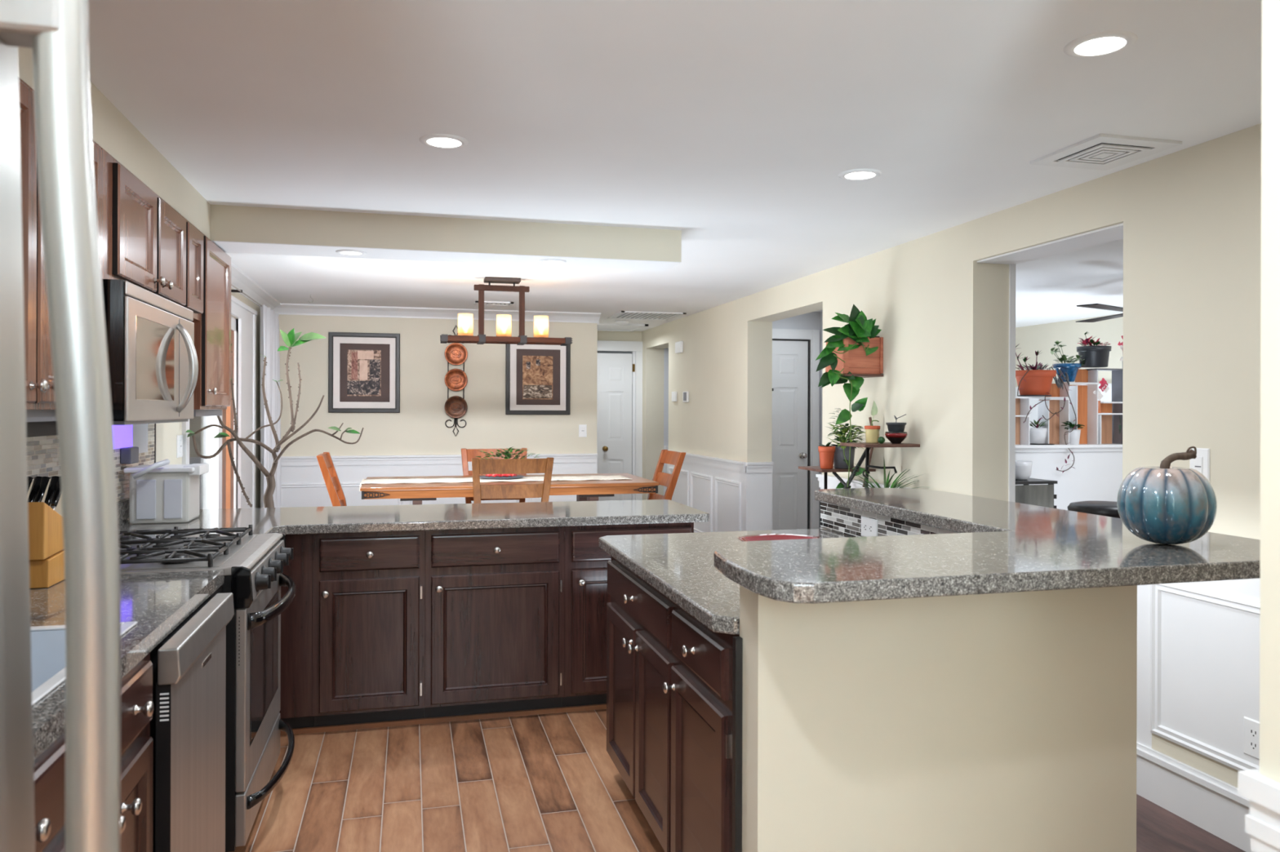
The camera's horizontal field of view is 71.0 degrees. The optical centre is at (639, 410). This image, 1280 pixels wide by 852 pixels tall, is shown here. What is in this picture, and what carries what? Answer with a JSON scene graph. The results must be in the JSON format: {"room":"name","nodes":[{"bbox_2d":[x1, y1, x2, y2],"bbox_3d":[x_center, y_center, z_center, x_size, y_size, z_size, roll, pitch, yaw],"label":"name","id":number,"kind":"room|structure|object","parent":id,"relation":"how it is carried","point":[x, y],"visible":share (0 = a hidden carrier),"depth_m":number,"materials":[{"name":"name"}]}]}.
{"room":"kitchen","nodes":[
{"label":"kitchen","id":0,"kind":"room"},
{"bbox_2d":[26,288,260,515],"bbox_3d":[-1.622,0.238,1.288,0.159,2.310,13.700,0,0,-14],"label":"wall","id":1,"kind":"structure","parent":0,"point":[42,452],"depth_m":4.15,"materials":[{"name":"beige paint"}]},
{"bbox_2d":[18,77,102,422],"bbox_3d":[-1.559,-0.365,2.075,0.364,0.787,0.995,0,0,-14],"label":"upper cabinet","id":2,"kind":"object","parent":1,"relation":"attached to","point":[40,401],"visible":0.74,"depth_m":2.09,"materials":[{"name":"brown wood"}]},
{"bbox_2d":[26,421,57,437],"bbox_3d":[-1.623,0.049,2.242,0.170,0.039,0.550,0,0,-14],"label":"lamp","id":3,"kind":"object","parent":2,"relation":"attached to","point":[45,428],"visible":0.33,"depth_m":2.33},
{"bbox_2d":[112,424,138,464],"bbox_3d":[-2.141,0.142,3.715,0.041,0.170,0.300,0,0,-14],"label":"plug","id":4,"kind":"object","parent":1,"relation":"attached to","point":[122,434],"visible":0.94,"depth_m":3.74,"materials":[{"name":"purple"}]},
{"bbox_2d":[133,423,147,453],"bbox_3d":[-2.226,0.116,3.987,0.011,0.150,0.230,0,0,-14],"label":"plate","id":5,"kind":"object","parent":1,"relation":"attached to","point":[140,431],"visible":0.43,"depth_m":3.99,"materials":[{"name":"grey plastic"}]},
{"bbox_2d":[101,147,186,306],"bbox_3d":[-1.801,-0.569,3.019,0.364,0.380,0.945,0,0,-14],"label":"upper cabinet","id":6,"kind":"object","parent":1,"relation":"attached to","point":[144,237],"visible":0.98,"depth_m":2.93,"materials":[{"name":"brown wood"}]},
{"bbox_2d":[102,279,198,425],"bbox_3d":[-1.723,-0.167,2.954,0.429,0.420,0.822,0,0,-14],"label":"microwave","id":7,"kind":"object","parent":6,"relation":"attached to","point":[153,362],"visible":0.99,"depth_m":2.78,"materials":[{"name":"metal"}]},
{"bbox_2d":[182,216,203,320],"bbox_3d":[-1.973,-0.570,3.626,0.332,0.380,0.305,0,0,-14],"label":"upper cabinet","id":8,"kind":"object","parent":1,"relation":"attached to","point":[194,238],"visible":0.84,"depth_m":3.67,"materials":[{"name":"brown wood"}]},
{"bbox_2d":[191,231,231,416],"bbox_3d":[-2.069,-0.367,4.063,0.364,0.787,0.580,0,0,-14],"label":"upper cabinet","id":9,"kind":"object","parent":1,"relation":"attached to","point":[212,333],"visible":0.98,"depth_m":4.05,"materials":[{"name":"brown wood"}]},
{"bbox_2d":[189,315,238,509],"bbox_3d":[-2.788,0.370,5.836,0.100,2.040,2.030,0,0,-14],"label":"window","id":10,"kind":"structure","parent":1,"relation":"in","point":[218,489],"depth_m":5.83,"materials":[{"name":"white glass"}]},
{"bbox_2d":[182,295,257,508],"bbox_3d":[-2.698,0.315,5.838,0.035,2.150,2.250,0,0,-14],"label":"trim","id":11,"kind":"structure","parent":1,"relation":"attached to","point":[246,316],"depth_m":6.54,"materials":[{"name":"white paint"}]},
{"bbox_2d":[231,284,262,306],"bbox_3d":[-2.906,-0.812,6.731,0.070,0.018,2.084,0,0,-14],"label":"curtain rod","id":12,"kind":"object","parent":1,"relation":"attached to","point":[237,290],"visible":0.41,"depth_m":6.11,"materials":[{"name":"metal"}]},
{"bbox_2d":[259,304,280,507],"bbox_3d":[-3.021,0.271,7.329,0.083,2.175,0.823,0,0,-14],"label":"curtain","id":13,"kind":"object","parent":12,"relation":"hanging from","point":[268,319],"visible":0.49,"depth_m":7.13,"materials":[{"name":"fabric"}]},
{"bbox_2d":[231,262,600,323],"bbox_3d":[-1.345,-0.872,6.370,2.915,0.088,3.690,0,0,-14],"label":"trim","id":14,"kind":"structure","parent":1,"relation":"attached to","point":[241,281],"depth_m":7.98,"materials":[{"name":"white paint"}]},
{"bbox_2d":[279,314,597,456],"bbox_3d":[-1.905,0.237,8.209,3.050,2.310,0.150,0,0,-14],"label":"wall","id":15,"kind":"structure","parent":0,"point":[420,428],"depth_m":8.14,"materials":[{"name":"beige paint"}]},
{"bbox_2d":[328,332,399,413],"bbox_3d":[-2.450,-0.332,7.979,0.609,0.711,0.024,0,0,-14],"label":"framed picture","id":16,"kind":"object","parent":15,"relation":"attached to","point":[364,368],"visible":1,"depth_m":7.97},
{"bbox_2d":[346,350,381,395],"bbox_3d":[-2.453,-0.329,7.977,0.286,0.410,0.001,0,0,-14],"label":"print","id":17,"kind":"object","parent":16,"relation":"attached to","point":[363,366],"depth_m":7.98},
{"bbox_2d":[280,453,597,507],"bbox_3d":[-1.810,0.900,8.134,2.900,0.985,0.045,0,0,-14],"label":"wainscoting","id":18,"kind":"structure","parent":15,"relation":"attached to","point":[303,484],"depth_m":8.00,"materials":[{"name":"white paint"}]},
{"bbox_2d":[444,325,467,436],"bbox_3d":[-1.676,-0.267,8.168,0.206,1.018,0.036,0,0,-14],"label":"plate rack","id":19,"kind":"object","parent":15,"relation":"attached to","point":[455,353],"visible":0.91,"depth_m":8.16,"materials":[{"name":"metal"}]},
{"bbox_2d":[505,343,570,414],"bbox_3d":[-0.949,-0.310,8.364,0.603,0.706,0.024,0,0,-14],"label":"framed picture","id":20,"kind":"object","parent":15,"relation":"attached to","point":[538,376],"visible":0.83,"depth_m":8.36,"materials":[{"name":"wood"}]},
{"bbox_2d":[522,355,552,399],"bbox_3d":[-0.953,-0.302,8.362,0.282,0.405,0.001,0,0,-14],"label":"print","id":21,"kind":"object","parent":20,"relation":"attached to","point":[537,371],"depth_m":8.36,"materials":[{"name":"paper"}]},
{"bbox_2d":[597,330,641,341],"bbox_3d":[-0.531,0.241,10.322,1.100,2.310,0.140,0,0,-14],"label":"wall","id":22,"kind":"structure","parent":0,"point":[602,335],"depth_m":10.33,"materials":[{"name":"beige paint"}]},
{"bbox_2d":[596,353,635,501],"bbox_3d":[-0.406,0.367,10.264,0.715,2.040,0.115,0,0,-14],"label":"door","id":23,"kind":"structure","parent":22,"relation":"in","point":[614,371],"depth_m":10.31,"materials":[{"name":"white paint"}]},
{"bbox_2d":[597,340,642,500],"bbox_3d":[-0.411,0.302,10.296,0.880,2.190,0.110,0,0,-14],"label":"trim","id":24,"kind":"structure","parent":22,"relation":"attached to","point":[635,348],"depth_m":10.34,"materials":[{"name":"white paint"}]},
{"bbox_2d":[88,0,1262,331],"bbox_3d":[2.069,-0.946,3.214,8.400,0.080,15.600,0,0,-14],"label":"ceiling","id":25,"kind":"structure","parent":0,"point":[732,126],"depth_m":2.78,"materials":[{"name":"paint"}]},
{"bbox_2d":[17,46,210,239],"bbox_3d":[-1.553,-0.838,1.950,0.315,0.157,4.150,0,0,-14],"label":"wall","id":26,"kind":"structure","parent":25,"relation":"attached to","point":[111,130],"depth_m":2.95,"materials":[{"name":"beige paint"}]},
{"bbox_2d":[419,133,468,149],"bbox_3d":[-0.665,-0.911,3.047,0.165,0.006,0.165,0,0,-14],"label":"recessed light","id":27,"kind":"object","parent":25,"relation":"in","point":[446,141],"visible":1,"depth_m":3.03,"materials":[{"name":"white"}]},
{"bbox_2d":[209,204,681,271],"bbox_3d":[-1.044,-0.834,4.381,2.510,0.163,0.303,0,0,-14],"label":"ceiling beam","id":28,"kind":"structure","parent":25,"relation":"attached to","point":[233,228],"depth_m":4.28,"materials":[{"name":"beige paint"}]},
{"bbox_2d":[440,276,572,346],"bbox_3d":[-0.931,-0.687,6.234,0.900,0.453,0.216,0,0,-14],"label":"chandelier","id":29,"kind":"object","parent":25,"relation":"hanging from","point":[465,321],"visible":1,"depth_m":6.19,"materials":[{"name":"brown wood"}]},
{"bbox_2d":[597,323,648,331],"bbox_3d":[-0.335,-0.903,9.772,0.700,0.020,0.700,0,0,-14],"label":"attic hatch","id":30,"kind":"object","parent":25,"relation":"attached to","point":[601,326],"visible":0.57,"depth_m":9.75,"materials":[{"name":"white paint"}]},
{"bbox_2d":[607,311,686,319],"bbox_3d":[0.057,-0.906,8.603,0.620,0.012,0.600,0,0,-14],"label":"ceiling vent","id":31,"kind":"object","parent":25,"relation":"in","point":[622,314],"visible":1,"depth_m":8.56,"materials":[{"name":"metal"}]},
{"bbox_2d":[838,168,882,180],"bbox_3d":[0.848,-0.907,3.457,0.165,0.006,0.165,0,0,-14],"label":"recessed light","id":32,"kind":"object","parent":25,"relation":"in","point":[864,174],"visible":1,"depth_m":3.44,"materials":[{"name":"white"}]},
{"bbox_2d":[1075,303,1123,322],"bbox_3d":[3.215,-0.732,5.966,1.166,0.320,1.158,0,0,-14],"label":"ceiling fan","id":33,"kind":"object","parent":25,"relation":"hanging from","point":[1099,306],"visible":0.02,"depth_m":5.74,"materials":[{"name":"brown metal"}]},
{"bbox_2d":[1063,30,1137,57],"bbox_3d":[1.142,-0.906,2.227,0.165,0.006,0.165,0,0,-14],"label":"recessed light","id":34,"kind":"object","parent":25,"relation":"in","point":[1099,44],"visible":1,"depth_m":2.21,"materials":[{"name":"white"}]},
{"bbox_2d":[1029,133,1182,170],"bbox_3d":[1.626,-0.900,3.150,0.330,0.014,0.345,0,0,-14],"label":"ceiling vent","id":35,"kind":"object","parent":25,"relation":"in","point":[1102,152],"visible":1,"depth_m":3.11,"materials":[{"name":"white paint"}]},
{"bbox_2d":[231,709,1245,851],"bbox_3d":[2.062,1.429,3.214,8.400,0.050,15.600,0,0,-14],"label":"floor","id":36,"kind":"structure","parent":0,"point":[541,783],"depth_m":3.23,"materials":[{"name":"brown wood"}]},
{"bbox_2d":[0,0,120,851],"bbox_3d":[-0.780,0.486,0.290,0.875,1.780,0.908,0,0,-14],"label":"refrigerator","id":37,"kind":"object","parent":36,"relation":"on","point":[56,32],"visible":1,"depth_m":0.76,"materials":[{"name":"metal"}]},
{"bbox_2d":[33,732,126,851],"bbox_3d":[-1.155,0.958,1.145,0.676,0.873,0.890,0,0,-14],"label":"base cabinet","id":38,"kind":"object","parent":36,"relation":"on","point":[49,768],"visible":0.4,"depth_m":1.37,"materials":[{"name":"brown wood"}]},
{"bbox_2d":[29,569,224,760],"bbox_3d":[-1.316,0.452,1.663,0.640,0.136,1.975,0,0,-14],"label":"countertop","id":39,"kind":"structure","parent":38,"relation":"on","point":[159,602],"depth_m":2.15,"materials":[{"name":"grey stone"}]},
{"bbox_2d":[27,502,64,588],"bbox_3d":[-1.660,0.361,2.465,0.110,0.234,0.199,0,0,-14],"label":"knife block","id":40,"kind":"object","parent":39,"relation":"on","point":[46,537],"visible":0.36,"depth_m":2.40,"materials":[{"name":"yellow wood"}]},
{"bbox_2d":[30,621,137,706],"bbox_3d":[-1.260,0.577,1.597,0.463,0.205,0.748,0,0,-14],"label":"sink","id":41,"kind":"object","parent":39,"relation":"in","point":[47,642],"visible":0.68,"depth_m":1.95,"materials":[{"name":"ceramic"}]},
{"bbox_2d":[31,629,65,692],"bbox_3d":[-1.260,0.580,1.597,0.427,0.199,0.712,0,0,-14],"label":"basin","id":42,"kind":"object","parent":41,"relation":"in","point":[47,646],"depth_m":1.95,"materials":[{"name":"ceramic"}]},
{"bbox_2d":[120,652,154,851],"bbox_3d":[-1.304,0.958,1.726,0.676,0.873,0.309,0,0,-14],"label":"base cabinet","id":43,"kind":"object","parent":36,"relation":"on","point":[137,708],"visible":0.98,"depth_m":1.81,"materials":[{"name":"brown wood"}]},
{"bbox_2d":[150,592,234,851],"bbox_3d":[-1.405,0.957,2.180,0.666,0.874,0.620,0,0,-14],"label":"dishwasher","id":44,"kind":"object","parent":36,"relation":"on","point":[188,722],"visible":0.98,"depth_m":2.14,"materials":[{"name":"metal"}]},
{"bbox_2d":[118,524,296,851],"bbox_3d":[-1.573,0.914,3.017,0.766,0.959,0.789,0,0,-14],"label":"gas range","id":45,"kind":"object","parent":36,"relation":"on","point":[253,565],"visible":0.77,"depth_m":2.85,"materials":[{"name":"metal"}]},
{"bbox_2d":[120,533,283,575],"bbox_3d":[-1.613,0.485,3.006,0.682,0.026,0.773,0,0,-14],"label":"cooktop","id":46,"kind":"object","parent":45,"relation":"in","point":[248,555],"depth_m":2.88,"materials":[{"name":"metal"}]},
{"bbox_2d":[185,328,364,507],"bbox_3d":[-2.013,0.459,5.030,0.902,1.866,0.461,0,0,-14],"label":"potted tree","id":47,"kind":"object","parent":36,"relation":"on","point":[290,339],"visible":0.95,"depth_m":4.98,"materials":[{"name":"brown plant"}]},
{"bbox_2d":[279,533,313,728],"bbox_3d":[-1.798,0.956,3.839,0.769,0.873,0.910,0,0,-14],"label":"base cabinet","id":48,"kind":"object","parent":36,"relation":"on","point":[296,620],"visible":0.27,"depth_m":3.80,"materials":[{"name":"brown wood"}]},
{"bbox_2d":[117,498,709,537],"bbox_3d":[-0.958,0.453,4.101,2.545,0.136,1.020,0,0,-14],"label":"countertop","id":49,"kind":"structure","parent":48,"relation":"on","point":[413,517],"depth_m":4.07,"materials":[{"name":"grey stone"}]},
{"bbox_2d":[123,459,208,524],"bbox_3d":[-2.019,0.341,3.813,0.285,0.271,0.370,0,0,-14],"label":"storage box","id":50,"kind":"object","parent":49,"relation":"on","point":[161,492],"visible":1,"depth_m":3.77,"materials":[{"name":"white plastic"}]},
{"bbox_2d":[316,452,346,506],"bbox_3d":[-1.902,0.845,6.141,0.569,1.095,0.511,0,0,-14],"label":"dining chair","id":51,"kind":"object","parent":36,"relation":"on","point":[336,495],"visible":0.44,"depth_m":5.88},
{"bbox_2d":[311,530,425,727],"bbox_3d":[-1.234,0.958,4.128,0.466,0.873,0.631,0,0,-14],"label":"base cabinet","id":52,"kind":"object","parent":36,"relation":"on","point":[368,626],"visible":1,"depth_m":3.86,"materials":[{"name":"brown wood"}]},
{"bbox_2d":[280,703,606,735],"bbox_3d":[-0.666,1.386,4.069,1.860,0.020,0.016,0,0,-14],"label":"trim","id":53,"kind":"structure","parent":36,"relation":"on","point":[594,707],"depth_m":4.01,"materials":[{"name":"brown wood"}]},
{"bbox_2d":[461,448,527,503],"bbox_3d":[-1.080,0.847,6.779,0.511,1.095,0.569,0,0,-14],"label":"dining chair","id":54,"kind":"object","parent":36,"relation":"on","point":[467,455],"visible":0.25,"depth_m":6.96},
{"bbox_2d":[424,526,564,718],"bbox_3d":[-0.708,0.959,4.263,0.618,0.873,0.631,0,0,-14],"label":"base cabinet","id":55,"kind":"object","parent":36,"relation":"on","point":[495,627],"visible":0.99,"depth_m":4.00,"materials":[{"name":"brown wood"}]},
{"bbox_2d":[360,473,659,504],"bbox_3d":[-0.938,0.945,6.383,1.970,0.900,0.930,0,0,-14],"label":"dining table","id":56,"kind":"object","parent":36,"relation":"on","point":[587,490],"visible":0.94,"depth_m":6.04,"materials":[{"name":"brown wood"}]},
{"bbox_2d":[359,477,472,491],"bbox_3d":[-1.459,0.512,5.918,0.749,0.056,0.965,0,0,-14],"label":"table runner","id":57,"kind":"object","parent":56,"relation":"on","point":[393,481],"depth_m":6.18,"materials":[{"name":"beige fabric"}]},
{"bbox_2d":[551,475,632,480],"bbox_3d":[-0.379,0.515,6.460,0.576,0.056,0.455,0,0,-14],"label":"table runner","id":58,"kind":"object","parent":56,"relation":"on","point":[588,477],"depth_m":6.49,"materials":[{"name":"beige fabric"}]},
{"bbox_2d":[471,457,554,503],"bbox_3d":[-0.861,0.848,5.876,0.511,1.095,0.569,0,0,-14],"label":"dining chair","id":59,"kind":"object","parent":36,"relation":"on","point":[479,466],"visible":0.34,"depth_m":5.64,"materials":[{"name":"brown wood"}]},
{"bbox_2d":[561,522,693,706],"bbox_3d":[-0.110,0.961,4.416,0.614,0.873,0.631,0,0,-14],"label":"base cabinet","id":60,"kind":"object","parent":36,"relation":"on","point":[587,597],"visible":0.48,"depth_m":4.10,"materials":[{"name":"brown wood"}]},
{"bbox_2d":[606,555,675,851],"bbox_3d":[0.403,0.963,3.115,0.946,0.873,0.858,0,0,-14],"label":"base cabinet","id":61,"kind":"object","parent":36,"relation":"on","point":[640,658],"visible":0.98,"depth_m":2.92,"materials":[{"name":"brown wood"}]},
{"bbox_2d":[647,449,685,500],"bbox_3d":[0.001,0.851,6.608,0.569,1.095,0.511,0,0,-14],"label":"dining chair","id":62,"kind":"object","parent":36,"relation":"on","point":[669,481],"visible":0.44,"depth_m":6.66,"materials":[{"name":"wood"}]},
{"bbox_2d":[662,604,739,851],"bbox_3d":[0.574,0.963,2.449,0.946,0.873,0.514,0,0,-14],"label":"base cabinet","id":63,"kind":"object","parent":36,"relation":"on","point":[700,687],"visible":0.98,"depth_m":2.33,"materials":[{"name":"brown wood"}]},
{"bbox_2d":[599,528,849,635],"bbox_3d":[0.466,0.505,2.882,0.953,0.040,1.418,0,0,-14],"label":"countertop","id":64,"kind":"structure","parent":63,"relation":"on","point":[680,566],"depth_m":2.80,"materials":[{"name":"grey stone"}]},
{"bbox_2d":[737,533,821,541],"bbox_3d":[0.510,0.475,3.249,0.311,0.020,0.234,0,0,-14],"label":"serving dish","id":65,"kind":"object","parent":64,"relation":"on","point":[767,536],"visible":0.38,"depth_m":3.33,"materials":[{"name":"red ceramic"}]},
{"bbox_2d":[798,417,919,488],"bbox_3d":[1.214,0.721,4.989,0.335,1.364,0.860,0,0,-14],"label":"plant stand","id":66,"kind":"object","parent":36,"relation":"on","point":[866,455],"visible":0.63,"depth_m":4.98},
{"bbox_2d":[817,441,835,469],"bbox_3d":[1.071,0.258,5.148,0.099,0.157,0.100,0,0,33],"label":"terracotta pot","id":67,"kind":"object","parent":66,"relation":"on","point":[826,452],"visible":1,"depth_m":5.11,"materials":[{"name":"ceramic"}]},
{"bbox_2d":[798,466,875,472],"bbox_3d":[1.148,0.344,5.250,0.335,0.014,0.320,0,0,-14],"label":"shelf","id":68,"kind":"object","parent":66,"relation":"attached to","point":[816,468],"depth_m":5.14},
{"bbox_2d":[826,408,865,468],"bbox_3d":[1.195,0.164,5.182,0.249,0.346,0.242,0,0,-14],"label":"potted plant","id":69,"kind":"object","parent":66,"relation":"on","point":[838,462],"visible":0.78,"depth_m":5.15,"materials":[{"name":"plant"}]},
{"bbox_2d":[840,442,919,448],"bbox_3d":[1.278,0.186,4.788,0.315,0.016,0.280,0,0,-14],"label":"shelf","id":70,"kind":"object","parent":66,"relation":"attached to","point":[865,445],"depth_m":4.67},
{"bbox_2d":[847,460,920,488],"bbox_3d":[1.305,0.419,4.715,0.503,0.334,0.420,0,0,-14],"label":"spider plant","id":71,"kind":"object","parent":66,"relation":"on","point":[895,484],"visible":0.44,"depth_m":4.75,"materials":[{"name":"green plant"}]},
{"bbox_2d":[1015,478,1057,508],"bbox_3d":[2.601,0.957,6.517,0.760,0.897,0.349,0,0,-14],"label":"cabinet","id":72,"kind":"object","parent":36,"relation":"on","point":[1042,495],"visible":0.19,"depth_m":6.41,"materials":[{"name":"metal"}]},
{"bbox_2d":[1015,460,1032,479],"bbox_3d":[2.778,0.440,6.546,0.160,0.137,0.160,0,0,-14],"label":"ceramic bowl","id":73,"kind":"object","parent":72,"relation":"on","point":[1023,468],"visible":0.72,"depth_m":6.48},
{"bbox_2d":[1066,501,1119,518],"bbox_3d":[2.682,0.969,5.179,0.400,0.874,0.400,0,0,-14],"label":"round stool","id":74,"kind":"object","parent":36,"relation":"on","point":[1108,508],"visible":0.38,"depth_m":5.07,"materials":[{"name":"leather"}]},
{"bbox_2d":[663,311,822,528],"bbox_3d":[1.521,0.248,8.174,1.390,2.310,4.880,0,0,-14],"label":"wall","id":75,"kind":"structure","parent":0,"point":[813,320],"depth_m":8.26,"materials":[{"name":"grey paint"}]},
{"bbox_2d":[771,340,808,530],"bbox_3d":[1.205,0.379,8.140,0.700,2.025,0.110,0,0,-14],"label":"door","id":76,"kind":"structure","parent":75,"relation":"in","point":[789,358],"depth_m":8.20,"materials":[{"name":"white paint"}]},
{"bbox_2d":[772,328,819,528],"bbox_3d":[1.252,0.332,8.149,0.815,2.140,0.035,0,0,-14],"label":"trim","id":77,"kind":"structure","parent":75,"relation":"attached to","point":[789,334],"depth_m":8.22,"materials":[{"name":"white paint"}]},
{"bbox_2d":[807,339,809,528],"bbox_3d":[1.551,0.378,8.240,0.016,2.050,0.008,0,0,-14],"label":"trim","id":78,"kind":"structure","parent":75,"relation":"attached to","point":[808,471],"depth_m":8.24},
{"bbox_2d":[739,528,1137,851],"bbox_3d":[0.554,0.886,2.853,1.005,1.028,1.550,0,0,-14],"label":"wall","id":79,"kind":"structure","parent":0,"point":[1006,722],"depth_m":2.09,"materials":[{"name":"beige paint"}]},
{"bbox_2d":[732,636,742,851],"bbox_3d":[0.225,0.963,2.077,0.017,0.872,0.020,0,0,-14],"label":"trim","id":80,"kind":"structure","parent":79,"relation":"attached to","point":[737,662],"depth_m":2.07,"materials":[{"name":"wood"}]},
{"bbox_2d":[820,502,957,537],"bbox_3d":[0.926,0.429,3.008,0.008,0.113,1.433,0,0,-14],"label":"tile backsplash","id":81,"kind":"structure","parent":79,"relation":"attached to","point":[836,518],"depth_m":3.38,"materials":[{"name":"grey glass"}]},
{"bbox_2d":[861,516,877,537],"bbox_3d":[0.843,0.435,3.303,0.007,0.075,0.118,0,0,-14],"label":"wall outlet","id":82,"kind":"object","parent":81,"relation":"attached to","point":[868,526],"visible":0.94,"depth_m":3.30,"materials":[{"name":"white plastic"}]},
{"bbox_2d":[713,488,1260,604],"bbox_3d":[0.725,0.350,2.781,1.451,0.040,1.893,0,0,-14],"label":"countertop","id":83,"kind":"structure","parent":79,"relation":"on","point":[998,546],"depth_m":2.02,"materials":[{"name":"grey stone"}]},
{"bbox_2d":[1116,446,1217,544],"bbox_3d":[1.305,0.211,2.226,0.216,0.241,0.216,0,0,-14],"label":"pumpkin","id":84,"kind":"object","parent":83,"relation":"on","point":[1163,504],"visible":1,"depth_m":2.15,"materials":[{"name":"teal ceramic"}]},
{"bbox_2d":[641,123,1261,539],"bbox_3d":[1.247,0.247,6.024,0.210,2.310,9.350,0,0,-14],"label":"wall","id":85,"kind":"structure","parent":0,"point":[1190,217],"depth_m":4.29,"materials":[{"name":"beige paint"}]},
{"bbox_2d":[666,449,773,533],"bbox_3d":[0.657,0.907,8.224,0.255,0.985,2.295,0,0,-14],"label":"wainscoting","id":86,"kind":"structure","parent":85,"relation":"attached to","point":[736,495],"depth_m":7.55,"materials":[{"name":"white paint"}]},
{"bbox_2d":[815,304,883,488],"bbox_3d":[1.144,-0.073,5.144,0.425,1.046,0.282,0,0,-14],"label":"wall planter","id":87,"kind":"object","parent":85,"relation":"attached to","point":[855,353],"visible":0.98,"depth_m":5.05,"materials":[{"name":"brown wood"}]},
{"bbox_2d":[815,474,908,528],"bbox_3d":[1.363,0.910,5.053,0.045,0.985,1.610,0,0,-14],"label":"trim","id":88,"kind":"structure","parent":85,"relation":"attached to","point":[833,482],"depth_m":5.59,"materials":[{"name":"white paint"}]},
{"bbox_2d":[977,222,1123,502],"bbox_3d":[1.813,0.346,3.898,0.210,2.115,1.010,0,0,-14],"label":"trim","id":89,"kind":"structure","parent":85,"relation":"attached to","point":[1113,233],"depth_m":4.23,"materials":[{"name":"white paint"}]},
{"bbox_2d":[1151,733,1238,787],"bbox_3d":[1.960,1.189,2.757,0.002,0.056,0.965,0,0,-14],"label":"wall strip","id":90,"kind":"object","parent":85,"relation":"attached to","point":[1226,774],"visible":0.56,"depth_m":3.04,"materials":[{"name":"beige paint"}]},
{"bbox_2d":[1136,578,1260,851],"bbox_3d":[2.038,0.912,2.418,0.045,0.985,1.970,0,0,-14],"label":"wainscoting","id":91,"kind":"structure","parent":85,"relation":"attached to","point":[1198,642],"depth_m":3.03,"materials":[{"name":"white paint"}]},
{"bbox_2d":[1189,448,1209,482],"bbox_3d":[1.898,0.192,3.045,0.010,0.125,0.078,0,0,-14],"label":"light switch","id":92,"kind":"object","parent":85,"relation":"attached to","point":[1201,464],"visible":0.61,"depth_m":3.03,"materials":[{"name":"white plastic"}]},
{"bbox_2d":[1243,716,1259,759],"bbox_3d":[1.939,1.039,2.831,0.007,0.118,0.075,0,0,-14],"label":"wall outlet","id":93,"kind":"object","parent":85,"relation":"attached to","point":[1251,727],"visible":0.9,"depth_m":2.84,"materials":[{"name":"white plastic"}]},
{"bbox_2d":[1015,451,1122,510],"bbox_3d":[3.288,0.850,7.017,2.340,1.115,0.120,0,0,-14],"label":"wall","id":94,"kind":"structure","parent":0,"point":[1095,476],"depth_m":6.99,"materials":[{"name":"white paint"}]},
{"bbox_2d":[1015,444,1122,452],"bbox_3d":[3.299,0.295,7.020,2.360,0.055,0.240,0,0,-14],"label":"trim","id":95,"kind":"structure","parent":94,"relation":"on","point":[1019,447],"depth_m":6.92,"materials":[{"name":"white paint"}]},
{"bbox_2d":[1029,443,1054,444],"bbox_3d":[3.106,0.263,6.944,0.190,0.006,0.190,0,0,-14],"label":"saucer","id":96,"kind":"object","parent":95,"relation":"on","point":[1049,443],"visible":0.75,"depth_m":6.87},
{"bbox_2d":[1029,417,1048,444],"bbox_3d":[3.079,0.156,6.953,0.198,0.207,0.155,0,0,-14],"label":"pot","id":97,"kind":"object","parent":96,"relation":"on","point":[1037,435],"visible":0.84,"depth_m":6.89,"materials":[{"name":"ceramic"}]},
{"bbox_2d":[1015,368,1123,444],"bbox_3d":[3.383,-0.030,7.038,1.182,0.596,0.125,0,0,-14],"label":"display shelf","id":98,"kind":"object","parent":95,"relation":"on","point":[1102,428],"visible":0.8,"depth_m":7.06,"materials":[{"name":"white wood"}]},
{"bbox_2d":[1015,344,1076,472],"bbox_3d":[3.089,-0.014,6.955,0.531,0.995,0.311,0,0,-14],"label":"terracotta planter","id":99,"kind":"object","parent":98,"relation":"on","point":[1036,381],"visible":0.98,"depth_m":6.87,"materials":[{"name":"ceramic"}]},
{"bbox_2d":[1050,340,1084,382],"bbox_3d":[3.362,-0.381,7.007,0.296,0.321,0.215,0,0,21],"label":"bowl planter","id":100,"kind":"object","parent":98,"relation":"on","point":[1071,369],"visible":0.98,"depth_m":6.97,"materials":[{"name":"ceramic"}]},
{"bbox_2d":[1076,331,1111,368],"bbox_3d":[3.583,-0.478,7.082,0.248,0.280,0.248,0,0,29],"label":"planter","id":101,"kind":"object","parent":98,"relation":"on","point":[1095,356],"visible":0.99,"depth_m":7.00,"materials":[{"name":"plastic"}]},
{"bbox_2d":[1015,313,1123,386],"bbox_3d":[5.327,0.259,5.289,0.150,2.310,10.800,0,0,-14],"label":"wall","id":102,"kind":"structure","parent":0,"point":[1042,337],"depth_m":9.05,"materials":[{"name":"beige paint"}]},
{"bbox_2d":[1015,383,1111,427],"bbox_3d":[4.309,0.581,8.874,0.040,1.660,2.950,0,0,-14],"label":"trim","id":103,"kind":"structure","parent":102,"relation":"attached to","point":[1107,397],"depth_m":9.39,"materials":[{"name":"white paint"}]},
{"bbox_2d":[1259,0,1279,783],"bbox_3d":[1.647,0.248,1.202,1.830,2.310,0.190,0,0,-14],"label":"wall","id":104,"kind":"structure","parent":0,"point":[1269,601],"depth_m":1.05,"materials":[{"name":"beige paint"}]},
{"bbox_2d":[1238,768,1279,851],"bbox_3d":[1.246,0.919,1.097,1.035,0.966,0.225,0,0,-14],"label":"trim","id":105,"kind":"structure","parent":104,"relation":"attached to","point":[1262,822],"depth_m":1.05,"materials":[{"name":"white paint"}]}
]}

